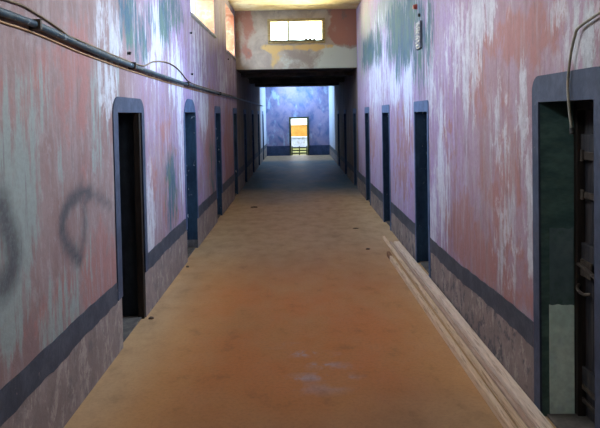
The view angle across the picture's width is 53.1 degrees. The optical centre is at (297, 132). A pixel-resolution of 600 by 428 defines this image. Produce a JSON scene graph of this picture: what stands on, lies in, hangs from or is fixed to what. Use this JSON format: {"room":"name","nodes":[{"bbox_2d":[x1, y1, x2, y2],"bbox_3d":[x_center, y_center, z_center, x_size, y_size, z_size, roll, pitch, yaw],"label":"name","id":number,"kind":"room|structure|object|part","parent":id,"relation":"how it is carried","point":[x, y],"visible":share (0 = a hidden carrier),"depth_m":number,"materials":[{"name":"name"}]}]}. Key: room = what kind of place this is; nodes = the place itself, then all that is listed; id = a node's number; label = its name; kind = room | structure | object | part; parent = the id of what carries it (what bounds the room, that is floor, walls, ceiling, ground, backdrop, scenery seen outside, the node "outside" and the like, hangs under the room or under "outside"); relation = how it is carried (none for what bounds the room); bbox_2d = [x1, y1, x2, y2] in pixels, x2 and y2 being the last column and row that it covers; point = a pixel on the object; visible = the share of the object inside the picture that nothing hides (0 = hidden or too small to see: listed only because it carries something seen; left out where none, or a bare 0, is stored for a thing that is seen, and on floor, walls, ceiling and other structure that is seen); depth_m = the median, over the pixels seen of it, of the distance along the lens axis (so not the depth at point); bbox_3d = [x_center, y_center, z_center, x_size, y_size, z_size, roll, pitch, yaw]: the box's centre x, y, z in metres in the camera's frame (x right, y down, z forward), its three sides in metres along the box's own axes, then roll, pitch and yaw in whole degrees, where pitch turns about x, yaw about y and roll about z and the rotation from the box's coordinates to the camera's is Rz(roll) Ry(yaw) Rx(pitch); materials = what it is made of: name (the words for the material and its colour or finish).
{"room":"prison interior","nodes":[
{"label":"prison interior","id":0,"kind":"room"},
{"bbox_2d":[0,0,266,427],"bbox_3d":[-1.676,-0.823,12.805,0.360,4.750,31.450,-1,2,0],"label":"wall","id":1,"kind":"structure","parent":0,"point":[58,235],"depth_m":4.17,"materials":[{"name":"paint"}]},
{"bbox_2d":[0,283,117,426],"bbox_3d":[-1.452,1.398,1.138,0.011,0.192,7.373,-1,2,0],"label":"painted band","id":2,"kind":"object","parent":1,"relation":"attached to","point":[15,392],"visible":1,"depth_m":3.52,"materials":[{"name":"paint"}]},
{"bbox_2d":[4,0,231,95],"bbox_3d":[-1.486,-0.762,8.230,0.014,0.178,11.500,-1,2,0],"label":"cable","id":3,"kind":"object","parent":1,"relation":"attached to","point":[10,1],"visible":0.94,"depth_m":4.08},
{"bbox_2d":[112,97,147,341],"bbox_3d":[-1.631,0.735,5.303,0.350,2.080,0.969,-1,2,0],"label":"door","id":4,"kind":"structure","parent":1,"relation":"in","point":[128,122],"depth_m":5.67,"materials":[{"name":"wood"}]},
{"bbox_3d":[-1.499,0.787,5.670,0.060,1.948,0.049,-1,2,0],"label":"frame","id":5,"kind":"part","parent":4,"relation":"part of","materials":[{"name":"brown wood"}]},
{"bbox_2d":[0,7,262,105],"bbox_3d":[-1.463,-0.847,13.662,0.069,0.182,22.964,-1,2,0],"label":"conduit pipe","id":6,"kind":"object","parent":1,"relation":"attached to","point":[34,24],"visible":1,"depth_m":4.08,"materials":[{"name":"metal"}]},
{"bbox_2d":[148,219,186,269],"bbox_3d":[-1.455,1.222,6.810,0.011,0.178,1.992,-1,2,0],"label":"painted band","id":7,"kind":"object","parent":1,"relation":"attached to","point":[155,254],"visible":1,"depth_m":6.57,"materials":[{"name":"paint"}]},
{"bbox_2d":[183,99,198,256],"bbox_3d":[-1.633,0.614,8.266,0.350,2.145,0.930,-1,2,0],"label":"door","id":8,"kind":"structure","parent":1,"relation":"in","point":[190,131],"depth_m":8.68,"materials":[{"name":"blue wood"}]},
{"bbox_2d":[191,0,216,38],"bbox_3d":[-1.684,-2.149,9.690,0.395,0.955,2.460,-1,2,0],"label":"window","id":9,"kind":"structure","parent":1,"relation":"in","point":[203,14],"depth_m":10.89,"materials":[{"name":"white glass"}]},
{"bbox_3d":[-1.676,-1.737,9.702,0.395,0.130,2.460,-1,2,0],"label":"sill","id":10,"kind":"part","parent":9,"relation":"part of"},
{"bbox_2d":[198,190,216,216],"bbox_3d":[-1.457,1.134,9.752,0.011,0.175,1.986,-1,2,0],"label":"painted band","id":11,"kind":"object","parent":1,"relation":"attached to","point":[204,206],"visible":1,"depth_m":9.63,"materials":[{"name":"paint"}]},
{"bbox_2d":[214,106,222,219],"bbox_3d":[-1.635,0.556,11.140,0.350,2.090,0.800,-1,2,0],"label":"door","id":12,"kind":"structure","parent":1,"relation":"in","point":[218,144],"depth_m":11.49,"materials":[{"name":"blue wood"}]},
{"bbox_2d":[222,174,234,191],"bbox_3d":[-1.459,1.050,12.666,0.011,0.178,2.196,-1,2,0],"label":"painted band","id":13,"kind":"object","parent":1,"relation":"attached to","point":[231,179],"visible":0.99,"depth_m":12.57,"materials":[{"name":"paint"}]},
{"bbox_2d":[225,3,235,59],"bbox_3d":[-1.686,-2.246,13.538,0.395,1.050,1.760,-1,2,0],"label":"window","id":14,"kind":"structure","parent":1,"relation":"in","point":[230,49],"depth_m":14.38,"materials":[{"name":"white glass"}]},
{"bbox_3d":[-1.677,-1.786,13.552,0.395,0.130,1.760,-1,2,0],"label":"sill","id":15,"kind":"part","parent":14,"relation":"part of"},
{"bbox_2d":[233,108,237,195],"bbox_3d":[-1.636,0.466,14.189,0.350,2.090,0.860,-1,2,0],"label":"door","id":16,"kind":"structure","parent":1,"relation":"in","point":[235,136],"depth_m":14.57,"materials":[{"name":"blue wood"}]},
{"bbox_2d":[238,164,244,176],"bbox_3d":[-1.460,0.963,15.555,0.011,0.175,1.816,-1,2,0],"label":"painted band","id":17,"kind":"object","parent":1,"relation":"attached to","point":[242,168],"visible":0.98,"depth_m":15.49,"materials":[{"name":"paint"}]},
{"bbox_2d":[243,109,246,182],"bbox_3d":[-1.638,0.386,16.863,0.350,2.090,0.810,-1,2,0],"label":"door","id":18,"kind":"structure","parent":1,"relation":"in","point":[244,110],"depth_m":17.21,"materials":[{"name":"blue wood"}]},
{"bbox_2d":[247,157,252,166],"bbox_3d":[-1.462,0.881,18.328,0.011,0.175,2.066,-1,2,0],"label":"painted band","id":19,"kind":"object","parent":1,"relation":"attached to","point":[250,160],"visible":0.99,"depth_m":18.10,"materials":[{"name":"paint"}]},
{"bbox_2d":[251,110,254,172],"bbox_3d":[-1.639,0.300,19.762,0.350,2.090,0.810,-1,2,0],"label":"door","id":20,"kind":"structure","parent":1,"relation":"in","point":[252,111],"depth_m":20.10,"materials":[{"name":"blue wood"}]},
{"bbox_2d":[257,111,259,164],"bbox_3d":[-1.641,0.214,22.660,0.350,2.090,0.810,-1,2,0],"label":"door","id":21,"kind":"structure","parent":1,"relation":"in","point":[257,111],"depth_m":23.01,"materials":[{"name":"blue stone"}]},
{"bbox_2d":[262,111,263,159],"bbox_3d":[-1.643,0.128,25.559,0.350,2.090,0.810,-1,2,0],"label":"door","id":22,"kind":"structure","parent":1,"relation":"in","point":[262,111],"depth_m":25.91,"materials":[{"name":"blue stone"}]},
{"bbox_2d":[228,0,360,10],"bbox_3d":[-0.055,-2.859,5.828,3.680,0.250,17.620,-1,2,0],"label":"ceiling","id":23,"kind":"structure","parent":0,"point":[238,5],"depth_m":13.94,"materials":[{"name":"white paint"}]},
{"bbox_2d":[235,9,356,70],"bbox_3d":[-0.044,-2.284,14.789,2.960,1.430,0.300,-1,2,0],"label":"wall","id":24,"kind":"structure","parent":0,"point":[339,49],"depth_m":14.64,"materials":[{"name":"paint"}]},
{"bbox_2d":[267,18,324,43],"bbox_3d":[-0.038,-2.483,14.653,1.400,0.605,0.140,-1,2,0],"label":"window","id":25,"kind":"structure","parent":24,"relation":"in","point":[269,21],"depth_m":14.60,"materials":[{"name":"brown wood"}]},
{"bbox_2d":[238,69,354,86],"bbox_3d":[-0.035,-1.815,19.355,2.962,0.220,8.800,-1,2,0],"label":"ceiling","id":26,"kind":"structure","parent":0,"point":[305,70],"depth_m":15.79,"materials":[{"name":"black"}]},
{"bbox_2d":[241,71,351,77],"bbox_3d":[-0.030,-1.563,16.111,2.960,0.090,0.300,-1,2,0],"label":"ceiling beam","id":27,"kind":"structure","parent":26,"relation":"attached to","point":[299,74],"depth_m":15.96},
{"bbox_2d":[249,78,343,83],"bbox_3d":[-0.031,-1.628,18.810,2.960,0.120,0.300,-1,2,0],"label":"ceiling beam","id":28,"kind":"structure","parent":26,"relation":"attached to","point":[306,80],"depth_m":18.66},
{"bbox_2d":[255,82,338,86],"bbox_3d":[-0.033,-1.713,21.309,2.960,0.100,0.300,-1,2,0],"label":"ceiling beam","id":29,"kind":"structure","parent":26,"relation":"attached to","point":[324,83],"depth_m":21.16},
{"bbox_2d":[265,86,329,151],"bbox_3d":[-0.020,-1.041,28.332,2.960,4.200,0.300,-1,2,0],"label":"wall","id":30,"kind":"structure","parent":0,"point":[282,103],"depth_m":28.19,"materials":[{"name":"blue paint"}]},
{"bbox_2d":[267,146,289,155],"bbox_3d":[-0.920,0.851,28.234,1.072,0.460,0.010,-1,2,0],"label":"painted band","id":31,"kind":"object","parent":30,"relation":"attached to","point":[271,150],"visible":1,"depth_m":28.23,"materials":[{"name":"blue paint"}]},
{"bbox_2d":[289,117,308,155],"bbox_3d":[0.063,0.156,28.252,0.920,1.810,0.131,-1,2,0],"label":"door frame","id":32,"kind":"structure","parent":30,"relation":"in","point":[290,118],"depth_m":28.18,"materials":[{"name":"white wood"}]},
{"bbox_2d":[292,146,306,154],"bbox_3d":[0.076,0.840,28.462,0.730,0.430,0.050,-1,2,0],"label":"gate","id":33,"kind":"object","parent":30,"relation":"attached to","point":[299,147],"visible":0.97,"depth_m":28.44,"materials":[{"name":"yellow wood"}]},
{"bbox_2d":[309,145,329,154],"bbox_3d":[1.012,0.814,28.234,0.952,0.460,0.010,-1,2,0],"label":"painted band","id":34,"kind":"object","parent":30,"relation":"attached to","point":[313,149],"visible":1,"depth_m":28.23,"materials":[{"name":"blue paint"}]},
{"bbox_2d":[64,155,555,427],"bbox_3d":[0.029,1.518,12.901,3.680,0.001,31.500,-1,2,0],"label":"floor","id":35,"kind":"structure","parent":0,"point":[283,316],"depth_m":5.16,"materials":[{"name":"brown concrete"}]},
{"bbox_2d":[387,251,516,427],"bbox_3d":[1.238,1.694,5.128,0.046,0.061,5.751,-1,2,-1],"label":"plank","id":36,"kind":"object","parent":35,"relation":"on","point":[499,412],"visible":1,"depth_m":4.53,"materials":[{"name":"brown wood"}]},
{"bbox_2d":[382,236,527,427],"bbox_3d":[1.331,1.692,5.713,0.044,0.026,6.920,-1,2,0],"label":"plank","id":37,"kind":"object","parent":35,"relation":"on","point":[512,413],"visible":1,"depth_m":4.68,"materials":[{"name":"brown wood"}]},
{"bbox_2d":[390,241,534,427],"bbox_3d":[1.382,1.695,5.513,0.036,0.030,6.520,-1,2,0],"label":"plank","id":38,"kind":"object","parent":35,"relation":"on","point":[525,419],"visible":0.99,"depth_m":4.68,"materials":[{"name":"beige wood"}]},
{"bbox_2d":[394,241,553,427],"bbox_3d":[1.448,1.685,5.463,0.085,0.051,6.420,-1,2,0],"label":"plank","id":39,"kind":"object","parent":35,"relation":"on","point":[528,407],"visible":0.89,"depth_m":4.60,"materials":[{"name":"brown wood"}]},
{"bbox_2d":[329,0,599,402],"bbox_3d":[1.643,-0.887,12.805,0.360,4.750,31.450,-1,2,0],"label":"wall","id":40,"kind":"structure","parent":0,"point":[477,64],"depth_m":5.16,"materials":[{"name":"paint"}]},
{"bbox_2d":[329,145,337,155],"bbox_3d":[1.493,0.725,25.154,0.011,0.178,6.118,-1,2,0],"label":"painted band","id":41,"kind":"object","parent":40,"relation":"attached to","point":[330,147],"visible":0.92,"depth_m":25.01,"materials":[{"name":"paint"}]},
{"bbox_2d":[337,110,339,165],"bbox_3d":[1.649,0.206,21.662,0.350,2.040,0.810,-1,2,0],"label":"door","id":42,"kind":"structure","parent":40,"relation":"in","point":[337,110],"depth_m":22.02,"materials":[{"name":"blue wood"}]},
{"bbox_2d":[344,109,346,173],"bbox_3d":[1.651,0.295,18.663,0.350,2.040,0.810,-1,2,0],"label":"door","id":43,"kind":"structure","parent":40,"relation":"in","point":[345,132],"depth_m":19.01,"materials":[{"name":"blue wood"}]},
{"bbox_2d":[347,161,353,172],"bbox_3d":[1.497,0.959,17.132,0.011,0.172,2.266,-1,2,0],"label":"painted band","id":44,"kind":"object","parent":40,"relation":"attached to","point":[349,165],"visible":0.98,"depth_m":17.00,"materials":[{"name":"paint"}]},
{"bbox_2d":[353,108,356,185],"bbox_3d":[1.653,0.387,15.564,0.350,2.040,0.810,-1,2,0],"label":"door","id":45,"kind":"structure","parent":40,"relation":"in","point":[354,109],"depth_m":15.91,"materials":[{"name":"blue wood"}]},
{"bbox_2d":[357,170,365,184],"bbox_3d":[1.499,1.049,14.183,0.011,0.172,1.966,-1,2,0],"label":"painted band","id":46,"kind":"object","parent":40,"relation":"attached to","point":[360,176],"visible":0.98,"depth_m":14.07,"materials":[{"name":"paint"}]},
{"bbox_2d":[365,107,370,205],"bbox_3d":[1.654,0.469,12.775,0.350,2.040,0.790,-1,2,0],"label":"door","id":47,"kind":"structure","parent":40,"relation":"in","point":[367,124],"depth_m":13.11,"materials":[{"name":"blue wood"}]},
{"bbox_2d":[370,183,382,201],"bbox_3d":[1.500,1.132,11.460,0.011,0.171,1.856,-1,2,0],"label":"painted band","id":48,"kind":"object","parent":40,"relation":"attached to","point":[373,189],"visible":1,"depth_m":11.40,"materials":[{"name":"paint"}]},
{"bbox_2d":[382,105,390,230],"bbox_3d":[1.656,0.549,10.082,0.350,2.040,0.840,-1,2,0],"label":"door","id":49,"kind":"structure","parent":40,"relation":"in","point":[385,108],"depth_m":10.45,"materials":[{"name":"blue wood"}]},
{"bbox_2d":[391,202,414,234],"bbox_3d":[1.502,1.215,8.661,0.011,0.170,2.016,-1,2,0],"label":"painted band","id":50,"kind":"object","parent":40,"relation":"attached to","point":[397,212],"visible":0.99,"depth_m":8.50,"materials":[{"name":"paint"}]},
{"bbox_2d":[415,13,421,49],"bbox_3d":[1.439,-1.211,7.148,0.043,0.422,0.240,-1,2,0],"label":"vent box","id":51,"kind":"object","parent":40,"relation":"attached to","point":[418,27],"visible":1,"depth_m":7.07,"materials":[{"name":"grey metal"}]},
{"bbox_2d":[413,100,430,277],"bbox_3d":[1.657,0.635,7.208,0.350,2.040,0.830,-1,2,0],"label":"door","id":52,"kind":"structure","parent":40,"relation":"in","point":[421,108],"depth_m":7.57,"materials":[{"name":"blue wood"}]},
{"bbox_2d":[430,238,533,347],"bbox_3d":[1.503,1.280,5.308,0.011,0.235,2.982,-1,2,0],"label":"painted band","id":53,"kind":"object","parent":40,"relation":"attached to","point":[514,317],"visible":1,"depth_m":4.69,"materials":[{"name":"paint"}]},
{"bbox_2d":[532,66,599,427],"bbox_3d":[1.659,0.715,3.333,0.350,2.110,0.909,-1,2,0],"label":"door","id":54,"kind":"structure","parent":40,"relation":"in","point":[565,165],"depth_m":3.68,"materials":[{"name":"grey metal"}]},
{"bbox_3d":[1.725,0.783,3.351,0.050,1.929,0.688,-1,2,0],"label":"frame","id":55,"kind":"part","parent":54,"relation":"part of","materials":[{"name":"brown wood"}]},
{"bbox_3d":[1.693,0.938,3.574,0.046,0.048,0.159,-1,2,0],"label":"handle","id":56,"kind":"part","parent":54,"relation":"part of","materials":[{"name":"metal"}]},
{"bbox_2d":[566,11,599,133],"bbox_3d":[1.458,-0.304,2.962,0.040,0.638,0.541,-1,2,0],"label":"tube","id":57,"kind":"object","parent":40,"relation":"attached to","point":[571,129],"visible":1,"depth_m":3.19,"materials":[{"name":"metal"}]},
{"label":"outside","id":58,"kind":"structure","parent":0,"visible":0},
{"bbox_2d":[293,148,305,154],"bbox_3d":[0.009,0.490,49.316,18.000,0.095,41.440,-1,2,0],"label":"ground","id":59,"kind":"structure","parent":58,"point":[293,148],"depth_m":31.36,"materials":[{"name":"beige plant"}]},
{"bbox_2d":[291,125,306,136],"bbox_3d":[0.003,0.155,37.171,8.100,1.295,0.400,-1,2,0],"label":"wall","id":60,"kind":"structure","parent":59,"relation":"on","point":[296,130],"depth_m":37.01,"materials":[{"name":"paint"}]},
{"bbox_2d":[291,136,306,146],"bbox_3d":[0.011,0.546,34.932,2.320,0.644,0.720,-1,2,0],"label":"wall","id":61,"kind":"structure","parent":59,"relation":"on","point":[296,141],"depth_m":34.64,"materials":[{"name":"white paint"}]}
]}

